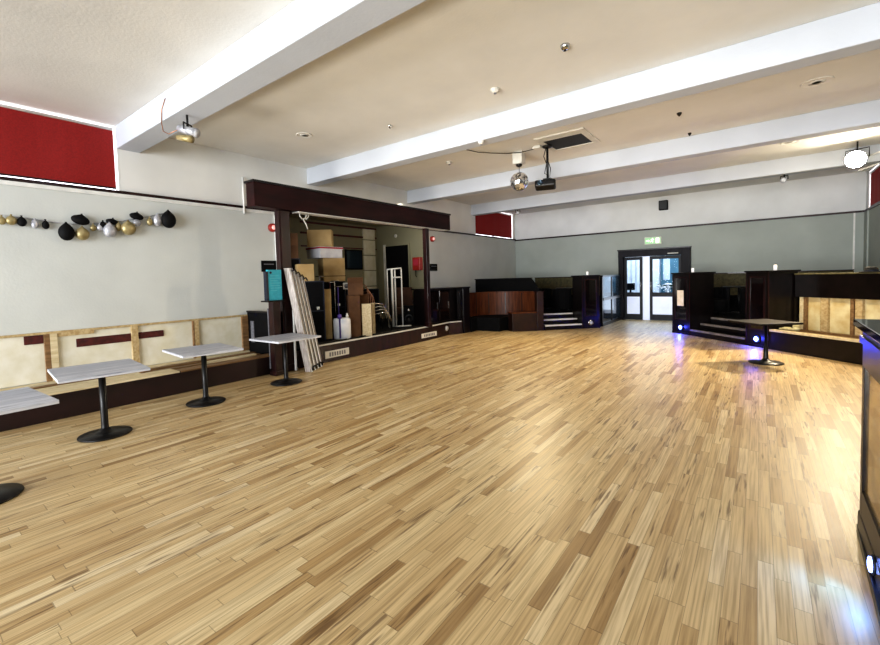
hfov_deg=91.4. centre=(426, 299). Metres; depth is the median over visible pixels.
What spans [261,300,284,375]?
pillar
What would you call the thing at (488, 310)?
booth
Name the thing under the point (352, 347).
stage platform
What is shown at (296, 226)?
wall
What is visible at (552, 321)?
step
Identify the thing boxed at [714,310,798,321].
floor
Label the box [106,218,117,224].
balloon
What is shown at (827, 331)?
seat
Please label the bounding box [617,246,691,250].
trim
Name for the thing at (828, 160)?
beam
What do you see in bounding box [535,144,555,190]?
projector
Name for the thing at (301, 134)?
recessed light
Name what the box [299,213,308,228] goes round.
wire hook
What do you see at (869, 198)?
window
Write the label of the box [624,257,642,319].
door
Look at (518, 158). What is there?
motor
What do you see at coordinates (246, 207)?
trim
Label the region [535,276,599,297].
banquette
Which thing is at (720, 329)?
step
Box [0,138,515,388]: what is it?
wall
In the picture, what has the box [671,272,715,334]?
pillar
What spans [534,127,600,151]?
ceiling hatch
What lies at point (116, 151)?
window
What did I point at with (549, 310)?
floor
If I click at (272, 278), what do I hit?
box
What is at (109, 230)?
balloon
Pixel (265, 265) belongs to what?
wall plaque
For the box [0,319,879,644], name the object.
floor
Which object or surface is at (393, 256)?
door
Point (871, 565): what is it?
light
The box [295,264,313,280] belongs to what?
cardboard box
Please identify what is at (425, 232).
post
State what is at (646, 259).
trim
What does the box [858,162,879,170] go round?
conduit
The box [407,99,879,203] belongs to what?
beam
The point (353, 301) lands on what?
cardboard box
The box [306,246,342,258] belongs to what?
lidded box
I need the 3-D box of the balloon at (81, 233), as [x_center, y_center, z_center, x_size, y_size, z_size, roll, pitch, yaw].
[-4.928,-0.945,6.144,0.129,0.203,0.169,0,3,38]
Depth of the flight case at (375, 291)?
12.55 m
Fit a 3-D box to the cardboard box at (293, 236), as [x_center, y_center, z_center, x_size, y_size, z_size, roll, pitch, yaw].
[-2.985,-1.287,9.354,0.340,0.272,0.304,-2,3,-17]
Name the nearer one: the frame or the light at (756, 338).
the light at (756, 338)
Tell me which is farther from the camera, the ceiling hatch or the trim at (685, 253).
the trim at (685, 253)
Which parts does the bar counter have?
foot skirting, moulding, frame, panel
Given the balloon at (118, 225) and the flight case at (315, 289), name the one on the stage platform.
the flight case at (315, 289)
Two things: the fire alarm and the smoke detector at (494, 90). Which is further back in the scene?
the fire alarm
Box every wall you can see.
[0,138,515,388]
[289,217,377,312]
[376,225,423,317]
[515,171,866,281]
[866,163,879,270]
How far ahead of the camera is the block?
12.42 m
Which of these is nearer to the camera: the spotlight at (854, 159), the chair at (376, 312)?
the spotlight at (854, 159)
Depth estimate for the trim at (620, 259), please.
14.73 m
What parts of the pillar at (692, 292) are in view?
panel moulding, pale lit panel, inset panel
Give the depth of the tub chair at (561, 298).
13.54 m
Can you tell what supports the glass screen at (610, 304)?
on the floor at (626, 481)
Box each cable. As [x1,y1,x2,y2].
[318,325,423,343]
[467,149,533,153]
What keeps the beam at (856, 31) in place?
attached to the wall at (208, 264)
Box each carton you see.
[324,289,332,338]
[347,277,362,294]
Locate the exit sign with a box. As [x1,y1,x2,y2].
[644,236,661,244]
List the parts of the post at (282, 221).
moulding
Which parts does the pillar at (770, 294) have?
inset panel, panel moulding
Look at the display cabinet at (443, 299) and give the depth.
11.80 m
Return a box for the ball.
[510,170,528,190]
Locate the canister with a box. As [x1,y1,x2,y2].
[333,313,350,339]
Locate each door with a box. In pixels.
[383,243,410,318]
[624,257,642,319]
[650,255,680,320]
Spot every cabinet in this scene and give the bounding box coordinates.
[246,310,280,354]
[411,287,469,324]
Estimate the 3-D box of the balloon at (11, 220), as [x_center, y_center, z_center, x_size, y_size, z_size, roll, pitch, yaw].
[-5.396,-1.033,5.576,0.084,0.138,0.119,0,3,38]
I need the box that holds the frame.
[387,267,410,327]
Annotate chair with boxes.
[363,284,385,320]
[363,287,387,323]
[366,290,389,326]
[368,293,391,329]
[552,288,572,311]
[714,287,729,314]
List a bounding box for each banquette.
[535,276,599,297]
[714,269,853,309]
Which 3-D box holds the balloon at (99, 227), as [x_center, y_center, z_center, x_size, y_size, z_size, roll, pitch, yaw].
[-4.822,-1.064,6.332,0.064,0.114,0.083,0,3,38]
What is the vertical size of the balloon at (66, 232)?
0.259 m
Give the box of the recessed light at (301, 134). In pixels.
[296,132,311,137]
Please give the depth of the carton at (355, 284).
9.56 m
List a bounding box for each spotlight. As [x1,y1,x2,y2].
[161,98,200,142]
[780,174,788,182]
[844,141,869,167]
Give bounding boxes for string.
[2,213,162,224]
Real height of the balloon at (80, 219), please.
0.162 m
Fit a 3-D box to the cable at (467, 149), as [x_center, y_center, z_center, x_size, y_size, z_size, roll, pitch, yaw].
[1.472,-2.852,8.256,1.480,0.076,0.230,-1,3,3]
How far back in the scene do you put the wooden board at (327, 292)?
9.24 m
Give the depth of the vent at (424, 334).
11.19 m
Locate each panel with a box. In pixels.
[362,229,376,288]
[456,288,469,332]
[794,272,879,299]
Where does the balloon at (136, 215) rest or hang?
attached to the balloon at (136, 222)
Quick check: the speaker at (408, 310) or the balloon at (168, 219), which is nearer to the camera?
the balloon at (168, 219)
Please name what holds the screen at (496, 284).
on the floor at (626, 481)
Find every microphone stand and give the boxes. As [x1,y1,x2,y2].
[333,280,338,333]
[334,286,341,313]
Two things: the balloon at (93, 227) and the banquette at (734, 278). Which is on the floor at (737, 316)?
the banquette at (734, 278)
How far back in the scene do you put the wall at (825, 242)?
13.04 m
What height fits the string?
0.294 m
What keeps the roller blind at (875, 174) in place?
attached to the wall at (874, 213)
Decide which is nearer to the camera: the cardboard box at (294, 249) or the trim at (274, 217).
the trim at (274, 217)
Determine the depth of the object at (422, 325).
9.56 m
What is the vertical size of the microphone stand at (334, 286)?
1.126 m
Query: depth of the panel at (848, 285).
7.76 m
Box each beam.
[115,0,425,152]
[244,179,450,230]
[306,2,879,185]
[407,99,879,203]
[471,144,879,215]
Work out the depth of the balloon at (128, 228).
6.54 m
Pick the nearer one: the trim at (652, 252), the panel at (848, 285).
the panel at (848, 285)
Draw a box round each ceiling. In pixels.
[0,0,879,214]
[289,214,386,226]
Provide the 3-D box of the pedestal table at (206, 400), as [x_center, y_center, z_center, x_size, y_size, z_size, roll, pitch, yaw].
[-3.092,1.048,5.960,0.880,0.720,0.760,1,4,44]
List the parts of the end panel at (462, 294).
inset panel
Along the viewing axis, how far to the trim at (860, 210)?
13.20 m
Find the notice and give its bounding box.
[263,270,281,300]
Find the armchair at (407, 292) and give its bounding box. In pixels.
[394,287,413,322]
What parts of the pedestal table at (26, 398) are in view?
plate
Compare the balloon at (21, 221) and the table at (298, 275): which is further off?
the table at (298, 275)
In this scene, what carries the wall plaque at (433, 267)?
attached to the wall at (208, 264)
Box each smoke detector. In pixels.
[490,87,499,93]
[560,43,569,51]
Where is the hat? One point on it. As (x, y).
(867, 269)
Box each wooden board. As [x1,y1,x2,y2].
[362,303,372,335]
[372,303,375,333]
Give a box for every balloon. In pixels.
[0,215,5,224]
[5,214,16,224]
[17,215,26,226]
[31,218,38,228]
[42,219,49,228]
[58,222,74,240]
[71,214,89,224]
[75,226,89,239]
[90,223,96,230]
[97,223,102,230]
[103,222,116,237]
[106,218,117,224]
[115,221,120,230]
[121,220,135,234]
[129,212,142,219]
[132,219,140,226]
[146,217,152,225]
[153,213,161,225]
[161,210,175,227]
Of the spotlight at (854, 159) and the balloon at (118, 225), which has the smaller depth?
the balloon at (118, 225)
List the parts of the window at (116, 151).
frame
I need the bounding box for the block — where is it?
[507,311,536,331]
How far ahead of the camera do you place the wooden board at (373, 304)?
9.88 m
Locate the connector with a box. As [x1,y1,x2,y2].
[532,145,541,149]
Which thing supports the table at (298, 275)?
on the floor at (626, 481)
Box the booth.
[469,291,534,331]
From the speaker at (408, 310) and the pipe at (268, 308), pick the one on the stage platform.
the speaker at (408, 310)
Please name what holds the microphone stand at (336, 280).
on the stage platform
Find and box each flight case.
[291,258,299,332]
[305,281,325,340]
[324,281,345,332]
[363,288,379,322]
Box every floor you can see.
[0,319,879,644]
[544,307,600,326]
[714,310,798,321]
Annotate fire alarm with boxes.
[268,223,274,231]
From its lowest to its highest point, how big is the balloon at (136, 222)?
0.135 m
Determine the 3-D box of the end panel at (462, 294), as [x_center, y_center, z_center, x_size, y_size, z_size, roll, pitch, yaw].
[1.065,0.328,12.503,0.279,1.300,0.290,0,3,38]
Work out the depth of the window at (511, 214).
17.01 m
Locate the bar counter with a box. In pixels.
[853,319,879,626]
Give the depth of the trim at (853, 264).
11.26 m
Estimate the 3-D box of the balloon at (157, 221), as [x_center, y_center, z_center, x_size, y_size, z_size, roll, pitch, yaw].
[-4.337,-1.280,6.917,0.112,0.213,0.130,0,3,38]
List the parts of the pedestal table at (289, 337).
plate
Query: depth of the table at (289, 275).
7.63 m
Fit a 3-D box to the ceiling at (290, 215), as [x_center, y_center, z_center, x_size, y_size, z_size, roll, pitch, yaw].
[-2.444,-2.288,11.387,1.910,0.170,5.060,0,3,38]
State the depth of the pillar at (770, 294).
8.62 m
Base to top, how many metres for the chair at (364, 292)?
0.932 m
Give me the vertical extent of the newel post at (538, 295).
1.140 m
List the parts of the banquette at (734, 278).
seat, backrest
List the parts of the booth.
seat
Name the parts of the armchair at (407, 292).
seat, backrest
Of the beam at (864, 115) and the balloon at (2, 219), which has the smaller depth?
the balloon at (2, 219)
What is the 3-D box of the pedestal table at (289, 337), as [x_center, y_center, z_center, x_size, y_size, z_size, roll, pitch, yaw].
[-2.282,0.976,6.988,0.814,0.720,0.814,0,3,38]
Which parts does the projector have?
ceiling plate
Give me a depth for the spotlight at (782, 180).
9.64 m
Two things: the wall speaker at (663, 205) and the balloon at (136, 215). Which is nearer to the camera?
the balloon at (136, 215)
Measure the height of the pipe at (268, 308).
1.060 m
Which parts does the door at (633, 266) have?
panel, glass pane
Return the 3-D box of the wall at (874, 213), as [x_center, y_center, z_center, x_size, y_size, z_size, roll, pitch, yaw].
[5.864,-0.777,3.863,0.200,4.050,18.360,0,3,38]
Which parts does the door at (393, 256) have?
frame, kick panel, frame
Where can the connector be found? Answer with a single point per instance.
(536, 146)
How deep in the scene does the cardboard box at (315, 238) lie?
10.03 m
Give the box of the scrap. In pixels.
[779,325,799,330]
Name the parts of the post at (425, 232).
moulding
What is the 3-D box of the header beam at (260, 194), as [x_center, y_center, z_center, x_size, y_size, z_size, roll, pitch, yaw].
[-1.219,-1.927,9.478,0.290,0.450,5.770,0,3,38]
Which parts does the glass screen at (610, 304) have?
rail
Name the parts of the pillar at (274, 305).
shelf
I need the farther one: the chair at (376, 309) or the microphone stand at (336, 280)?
the chair at (376, 309)
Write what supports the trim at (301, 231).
attached to the wall at (296, 226)
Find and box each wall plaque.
[261,261,275,271]
[430,264,436,270]
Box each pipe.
[267,308,270,368]
[292,311,296,370]
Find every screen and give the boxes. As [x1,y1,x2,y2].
[344,249,362,268]
[474,278,540,291]
[600,275,621,325]
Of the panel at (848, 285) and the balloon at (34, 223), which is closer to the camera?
the balloon at (34, 223)
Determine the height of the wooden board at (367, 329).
0.720 m
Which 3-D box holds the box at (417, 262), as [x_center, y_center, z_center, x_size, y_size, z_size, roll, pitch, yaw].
[-0.272,-0.956,12.895,0.290,0.597,0.168,0,3,38]
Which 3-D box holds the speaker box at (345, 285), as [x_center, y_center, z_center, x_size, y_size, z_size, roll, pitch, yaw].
[-1.840,0.221,9.964,0.220,1.200,0.220,-2,3,-10]
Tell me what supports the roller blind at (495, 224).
attached to the window at (511, 214)
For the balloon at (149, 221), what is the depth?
6.82 m
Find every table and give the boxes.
[0,387,58,503]
[47,359,149,442]
[162,343,243,407]
[249,333,320,385]
[284,268,314,371]
[293,271,317,369]
[297,274,320,367]
[301,276,323,366]
[723,286,745,312]
[728,319,802,365]
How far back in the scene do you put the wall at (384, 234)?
13.40 m
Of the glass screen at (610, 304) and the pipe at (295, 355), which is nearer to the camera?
the pipe at (295, 355)
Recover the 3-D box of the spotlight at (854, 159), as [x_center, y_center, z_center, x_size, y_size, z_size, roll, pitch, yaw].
[8.461,-2.834,8.436,0.278,0.524,0.358,-3,3,-28]
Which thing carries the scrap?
on the seat at (827, 331)
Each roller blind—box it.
[0,104,115,188]
[475,213,511,237]
[870,164,879,206]
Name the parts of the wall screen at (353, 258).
screen glass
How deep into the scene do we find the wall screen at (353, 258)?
13.13 m
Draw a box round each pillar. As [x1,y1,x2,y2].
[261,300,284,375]
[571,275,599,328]
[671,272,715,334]
[744,270,800,348]
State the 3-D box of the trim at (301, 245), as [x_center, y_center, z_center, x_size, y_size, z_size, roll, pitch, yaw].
[-2.522,-1.532,12.819,0.040,0.030,2.900,0,3,38]
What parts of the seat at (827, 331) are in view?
panel, seat rail, seat rail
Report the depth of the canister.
9.13 m
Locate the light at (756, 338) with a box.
[753,335,760,342]
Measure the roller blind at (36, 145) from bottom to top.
0.922 m
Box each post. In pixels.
[274,210,294,371]
[422,228,431,326]
[534,291,543,330]
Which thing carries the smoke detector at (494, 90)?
attached to the ceiling at (433, 66)
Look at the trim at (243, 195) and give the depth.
8.09 m
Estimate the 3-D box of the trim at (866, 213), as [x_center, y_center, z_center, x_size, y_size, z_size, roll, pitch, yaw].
[11.280,-0.747,11.033,0.030,3.000,0.420,0,3,38]
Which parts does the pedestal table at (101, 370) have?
plate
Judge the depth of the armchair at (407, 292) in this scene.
12.80 m
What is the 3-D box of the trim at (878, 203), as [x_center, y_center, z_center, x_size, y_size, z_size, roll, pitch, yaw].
[8.957,-2.065,8.028,0.035,0.050,7.860,0,3,38]
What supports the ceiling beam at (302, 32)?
attached to the ceiling at (433, 66)
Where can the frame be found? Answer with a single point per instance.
(391, 269)
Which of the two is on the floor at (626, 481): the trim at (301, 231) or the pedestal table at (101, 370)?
the pedestal table at (101, 370)
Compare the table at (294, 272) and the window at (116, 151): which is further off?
the table at (294, 272)
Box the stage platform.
[296,318,462,367]
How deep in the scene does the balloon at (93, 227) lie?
6.25 m
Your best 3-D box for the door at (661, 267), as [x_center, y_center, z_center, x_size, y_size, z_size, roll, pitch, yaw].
[7.798,-0.358,14.029,0.920,2.120,0.102,0,3,38]
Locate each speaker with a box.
[403,305,413,324]
[659,200,667,210]
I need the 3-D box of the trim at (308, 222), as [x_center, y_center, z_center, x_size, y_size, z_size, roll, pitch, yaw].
[-2.541,-2.181,12.788,0.040,0.050,2.900,0,3,38]
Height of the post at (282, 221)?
2.885 m
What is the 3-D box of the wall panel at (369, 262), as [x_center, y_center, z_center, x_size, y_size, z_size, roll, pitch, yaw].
[-1.817,-0.859,13.726,0.050,2.720,0.520,0,3,38]
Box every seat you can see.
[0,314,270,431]
[768,297,879,364]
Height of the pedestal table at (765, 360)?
0.710 m
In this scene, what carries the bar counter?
on the floor at (626, 481)
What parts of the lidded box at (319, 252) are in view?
lid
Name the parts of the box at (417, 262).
plate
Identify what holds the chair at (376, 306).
on the chair at (376, 309)
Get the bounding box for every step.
[544,312,581,329]
[690,317,745,344]
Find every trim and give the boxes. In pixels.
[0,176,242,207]
[242,177,244,213]
[245,206,515,239]
[274,217,276,269]
[300,221,375,229]
[300,231,375,238]
[301,245,376,249]
[515,210,863,240]
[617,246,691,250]
[618,247,690,257]
[618,257,624,319]
[642,256,649,319]
[681,248,690,272]
[852,213,854,268]
[863,210,868,270]
[864,201,879,211]
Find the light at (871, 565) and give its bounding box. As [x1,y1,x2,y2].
[867,554,875,575]
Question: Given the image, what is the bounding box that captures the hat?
[861,266,879,271]
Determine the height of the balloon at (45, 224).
0.134 m
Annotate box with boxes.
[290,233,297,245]
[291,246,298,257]
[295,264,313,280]
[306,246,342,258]
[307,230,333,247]
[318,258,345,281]
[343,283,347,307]
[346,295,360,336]
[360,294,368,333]
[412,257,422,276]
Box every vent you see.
[325,347,348,358]
[421,331,436,338]
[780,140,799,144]
[800,76,834,87]
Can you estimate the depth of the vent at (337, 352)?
8.68 m
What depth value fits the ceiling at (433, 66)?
5.16 m
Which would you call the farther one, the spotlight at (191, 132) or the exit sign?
the exit sign
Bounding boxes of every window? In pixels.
[0,127,121,190]
[475,214,512,238]
[868,171,870,207]
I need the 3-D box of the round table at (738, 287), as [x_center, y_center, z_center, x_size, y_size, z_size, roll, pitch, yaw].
[8.546,0.009,11.750,0.740,0.720,0.740,0,3,38]
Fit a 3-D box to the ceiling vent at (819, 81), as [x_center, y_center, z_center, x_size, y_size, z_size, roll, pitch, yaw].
[5.158,-2.864,5.673,0.340,0.013,0.340,0,3,38]
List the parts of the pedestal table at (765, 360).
plate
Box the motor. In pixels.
[512,150,525,166]
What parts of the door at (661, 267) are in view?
panel, glass pane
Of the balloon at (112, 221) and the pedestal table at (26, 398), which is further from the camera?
the balloon at (112, 221)
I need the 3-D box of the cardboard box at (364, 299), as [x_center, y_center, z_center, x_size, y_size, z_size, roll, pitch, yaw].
[-1.457,0.347,10.018,0.220,0.922,0.204,-2,3,-8]
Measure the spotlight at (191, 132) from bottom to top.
0.597 m
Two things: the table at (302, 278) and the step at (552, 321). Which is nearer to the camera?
the table at (302, 278)

